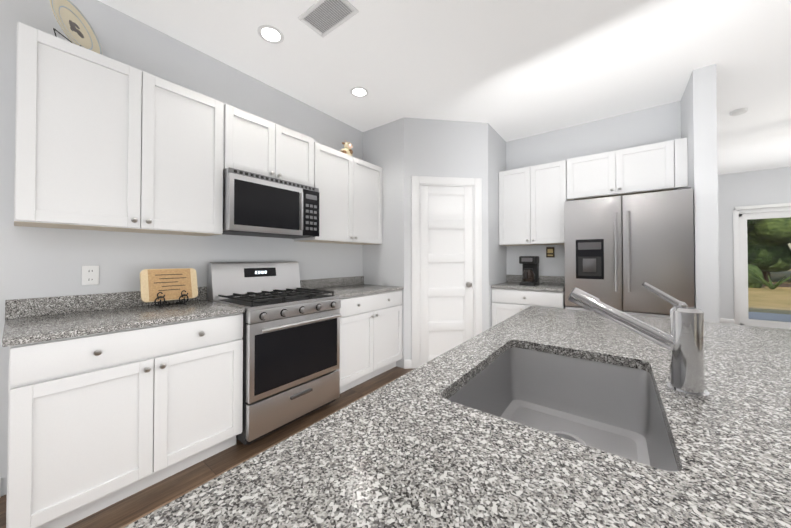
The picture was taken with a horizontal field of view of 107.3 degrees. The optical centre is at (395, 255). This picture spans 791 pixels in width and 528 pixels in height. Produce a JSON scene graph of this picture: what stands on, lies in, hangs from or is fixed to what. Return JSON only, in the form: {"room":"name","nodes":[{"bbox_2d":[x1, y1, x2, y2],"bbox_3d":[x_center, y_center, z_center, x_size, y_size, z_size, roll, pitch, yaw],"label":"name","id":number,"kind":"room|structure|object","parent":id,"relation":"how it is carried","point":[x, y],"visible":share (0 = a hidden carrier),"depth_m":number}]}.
{"room":"kitchen","nodes":[
{"label":"kitchen","id":0,"kind":"room"},
{"bbox_2d":[0,0,363,495],"bbox_3d":[-1.614,-0.158,2.162,0.100,2.827,6.860,-1,-1,37],"label":"wall","id":1,"kind":"structure","parent":0,"point":[42,262],"depth_m":1.91},
{"bbox_2d":[82,266,98,284],"bbox_3d":[-1.847,0.121,1.761,0.008,0.116,0.072,-1,-1,37],"label":"electrical outlet plate","id":2,"kind":"object","parent":1,"relation":"attached to","point":[90,275],"visible":1,"depth_m":1.76},
{"bbox_2d":[14,22,225,235],"bbox_3d":[-1.619,-0.621,1.805,0.327,0.934,0.899,-1,-1,37],"label":"upper cabinet","id":3,"kind":"object","parent":1,"relation":"attached to","point":[103,143],"depth_m":1.61},
{"bbox_2d":[50,0,101,54],"bbox_3d":[-1.760,-1.247,1.608,0.225,0.307,0.223,-1,-1,37],"label":"decorative plate","id":4,"kind":"object","parent":3,"relation":"on","point":[74,24],"visible":0.83,"depth_m":1.60},
{"bbox_2d":[6,276,363,319],"bbox_3d":[-1.215,0.296,2.577,0.020,0.100,2.680,-1,-1,37],"label":"backsplash","id":5,"kind":"structure","parent":1,"relation":"attached to","point":[45,306],"depth_m":1.75},
{"bbox_2d":[226,104,317,187],"bbox_3d":[-1.111,-0.846,2.474,0.327,0.469,0.770,-1,-1,37],"label":"upper cabinet","id":6,"kind":"object","parent":1,"relation":"attached to","point":[254,144],"depth_m":2.33},
{"bbox_2d":[222,167,318,238],"bbox_3d":[-1.072,-0.387,2.439,0.426,0.440,0.766,-1,-1,37],"label":"over-the-range microwave","id":7,"kind":"object","parent":6,"relation":"attached to","point":[257,205],"visible":0.98,"depth_m":2.25},
{"bbox_2d":[294,143,382,244],"bbox_3d":[-0.578,-0.593,3.171,0.327,0.910,0.981,-1,-1,37],"label":"upper cabinet","id":8,"kind":"object","parent":1,"relation":"attached to","point":[350,187],"depth_m":3.03},
{"bbox_2d":[340,141,352,155],"bbox_3d":[-0.542,-1.154,3.205,0.176,0.214,0.180,-1,-1,37],"label":"cow figurine","id":9,"kind":"object","parent":8,"relation":"on","point":[348,146],"visible":0.65,"depth_m":3.16},
{"bbox_2d":[0,366,415,527],"bbox_3d":[3.043,1.272,1.080,8.800,0.060,11.050,-1,-1,37],"label":"floor","id":10,"kind":"structure","parent":0,"point":[125,512],"depth_m":1.68},
{"bbox_2d":[6,312,243,527],"bbox_3d":[-1.503,0.808,1.701,0.617,0.884,0.915,-1,-1,37],"label":"base cabinet","id":11,"kind":"object","parent":10,"relation":"on","point":[113,398],"depth_m":1.40},
{"bbox_2d":[2,300,244,347],"bbox_3d":[-1.501,0.351,1.695,0.633,0.030,0.931,-1,-1,37],"label":"countertop","id":12,"kind":"structure","parent":11,"relation":"on","point":[67,325],"depth_m":1.51},
{"bbox_2d":[140,268,197,306],"bbox_3d":[-1.538,0.214,1.980,0.164,0.246,0.310,-1,-1,37],"label":"cutting board","id":13,"kind":"object","parent":12,"relation":"on","point":[160,285],"visible":1,"depth_m":1.95},
{"bbox_2d":[208,262,340,444],"bbox_3d":[-0.929,0.657,2.328,0.717,1.200,0.764,-1,-1,37],"label":"range","id":14,"kind":"object","parent":10,"relation":"on","point":[291,348],"visible":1,"depth_m":2.15},
{"bbox_2d":[338,288,403,392],"bbox_3d":[-0.461,0.824,3.069,0.617,0.884,0.973,-1,-1,37],"label":"base cabinet","id":15,"kind":"object","parent":10,"relation":"on","point":[370,326],"depth_m":2.84},
{"bbox_2d":[307,284,401,299],"bbox_3d":[-0.454,0.367,3.070,0.633,0.030,0.973,-1,-1,37],"label":"countertop","id":16,"kind":"structure","parent":15,"relation":"on","point":[347,289],"depth_m":2.98},
{"bbox_2d":[124,282,790,527],"bbox_3d":[0.688,0.653,0.744,1.110,1.171,2.169,-1,-1,37],"label":"kitchen island","id":17,"kind":"object","parent":10,"relation":"on","point":[603,415],"visible":1,"depth_m":0.51},
{"bbox_2d":[491,275,564,326],"bbox_3d":[1.615,0.764,3.468,0.749,1.014,0.647,-1,-1,37],"label":"base cabinet","id":18,"kind":"object","parent":10,"relation":"on","point":[511,296],"visible":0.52,"depth_m":3.32},
{"bbox_2d":[519,256,538,285],"bbox_3d":[1.601,0.184,3.491,0.180,0.345,0.273,-1,-1,37],"label":"coffee maker","id":19,"kind":"object","parent":18,"relation":"on","point":[530,270],"visible":1,"depth_m":3.44},
{"bbox_2d":[564,187,693,318],"bbox_3d":[2.282,0.348,2.927,0.941,1.832,0.692,-1,-1,37],"label":"fridge","id":20,"kind":"object","parent":10,"relation":"on","point":[619,251],"visible":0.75,"depth_m":2.65},
{"bbox_2d":[364,118,403,367],"bbox_3d":[-0.120,-0.142,3.500,0.615,2.827,0.100,-1,-1,37],"label":"wall","id":21,"kind":"structure","parent":0,"point":[384,144],"depth_m":3.40},
{"bbox_2d":[98,0,790,174],"bbox_3d":[3.043,-1.624,1.115,8.800,0.080,11.050,-1,-1,37],"label":"ceiling","id":22,"kind":"structure","parent":0,"point":[508,70],"depth_m":2.31},
{"bbox_2d":[257,25,283,43],"bbox_3d":[-0.888,-1.571,2.074,0.176,0.003,0.176,-1,-1,37],"label":"recessed light","id":23,"kind":"object","parent":22,"relation":"in","point":[272,34],"visible":1,"depth_m":2.07},
{"bbox_2d":[298,0,358,36],"bbox_3d":[-0.442,-1.570,1.902,0.360,0.009,0.210,-1,-1,37],"label":"ceiling vent","id":24,"kind":"object","parent":22,"relation":"in","point":[322,18],"visible":1,"depth_m":1.90},
{"bbox_2d":[350,87,367,96],"bbox_3d":[-0.348,-1.563,2.790,0.176,0.003,0.176,-1,-1,37],"label":"recessed light","id":25,"kind":"object","parent":22,"relation":"in","point":[358,91],"visible":1,"depth_m":2.79},
{"bbox_2d":[730,108,747,115],"bbox_3d":[3.707,-1.543,3.141,0.132,0.034,0.132,-1,-1,37],"label":"smoke detector","id":26,"kind":"object","parent":22,"relation":"attached to","point":[737,112],"visible":1,"depth_m":3.11},
{"bbox_2d":[404,118,488,359],"bbox_3d":[0.585,-0.144,3.391,1.004,2.827,0.100,0,-1,-8],"label":"wall","id":27,"kind":"structure","parent":0,"point":[442,148],"depth_m":3.35},
{"bbox_2d":[404,359,411,368],"bbox_3d":[0.592,1.219,3.318,1.004,0.100,0.014,0,-1,-8],"label":"baseboard","id":28,"kind":"structure","parent":27,"relation":"attached to","point":[407,363],"depth_m":3.25},
{"bbox_2d":[411,176,481,368],"bbox_3d":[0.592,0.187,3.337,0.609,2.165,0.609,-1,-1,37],"label":"door","id":29,"kind":"structure","parent":27,"relation":"attached to","point":[446,220],"depth_m":3.36},
{"bbox_2d":[488,124,507,327],"bbox_3d":[1.258,-0.140,3.714,0.100,2.827,0.690,-1,-1,37],"label":"wall","id":30,"kind":"structure","parent":0,"point":[497,146],"depth_m":3.60},
{"bbox_2d":[508,101,679,275],"bbox_3d":[2.181,-0.142,3.519,1.805,2.827,0.100,-1,-1,37],"label":"wall","id":31,"kind":"structure","parent":0,"point":[658,124],"depth_m":3.46},
{"bbox_2d":[499,161,564,244],"bbox_3d":[1.713,-0.600,3.611,0.749,0.934,0.327,-1,-1,37],"label":"upper cabinet","id":32,"kind":"object","parent":31,"relation":"attached to","point":[532,199],"depth_m":3.47},
{"bbox_2d":[546,247,553,256],"bbox_3d":[1.933,-0.037,3.633,0.090,0.130,0.014,-1,-1,37],"label":"sign","id":33,"kind":"object","parent":31,"relation":"attached to","point":[549,251],"visible":1,"depth_m":3.63},
{"bbox_2d":[563,140,678,200],"bbox_3d":[2.356,-0.848,3.111,0.874,0.450,0.347,-1,-1,37],"label":"upper cabinet","id":34,"kind":"object","parent":31,"relation":"attached to","point":[650,168],"depth_m":2.94},
{"bbox_2d":[680,64,723,322],"bbox_3d":[3.987,-0.133,4.262,0.135,2.827,4.670,-1,-1,37],"label":"wall","id":35,"kind":"structure","parent":0,"point":[698,103],"depth_m":2.42},
{"bbox_2d":[724,166,790,318],"bbox_3d":[7.567,-0.130,4.533,5.505,2.827,0.100,-1,-1,37],"label":"wall","id":36,"kind":"structure","parent":0,"point":[767,186],"depth_m":5.37},
{"bbox_2d":[720,318,734,323],"bbox_3d":[5.896,1.248,5.718,1.040,0.100,0.014,-1,-1,37],"label":"baseboard","id":37,"kind":"structure","parent":36,"relation":"attached to","point":[727,321],"depth_m":5.46},
{"bbox_2d":[733,207,790,329],"bbox_3d":[6.941,0.224,4.990,1.540,2.130,0.106,-1,-1,37],"label":"window frame","id":38,"kind":"structure","parent":36,"relation":"in","point":[740,259],"depth_m":5.35},
{"bbox_2d":[735,203,790,209],"bbox_3d":[6.915,0.178,4.899,1.570,2.160,0.067,-1,-1,37],"label":"window blinds","id":39,"kind":"object","parent":38,"relation":"attached to","point":[763,206],"visible":0.98,"depth_m":5.17},
{"label":"outside","id":40,"kind":"structure","parent":0,"visible":0},
{"bbox_2d":[748,269,790,321],"bbox_3d":[31.563,1.743,37.366,90.000,0.100,81.250,-1,-1,37],"label":"lawn","id":41,"kind":"structure","parent":40,"point":[766,293],"depth_m":8.97},
{"bbox_2d":[747,217,790,288],"bbox_3d":[28.322,-6.131,16.660,97.816,15.925,24.648,-1,-1,37],"label":"trees","id":42,"kind":"object","parent":41,"relation":"on","point":[781,245],"depth_m":14.93}
]}

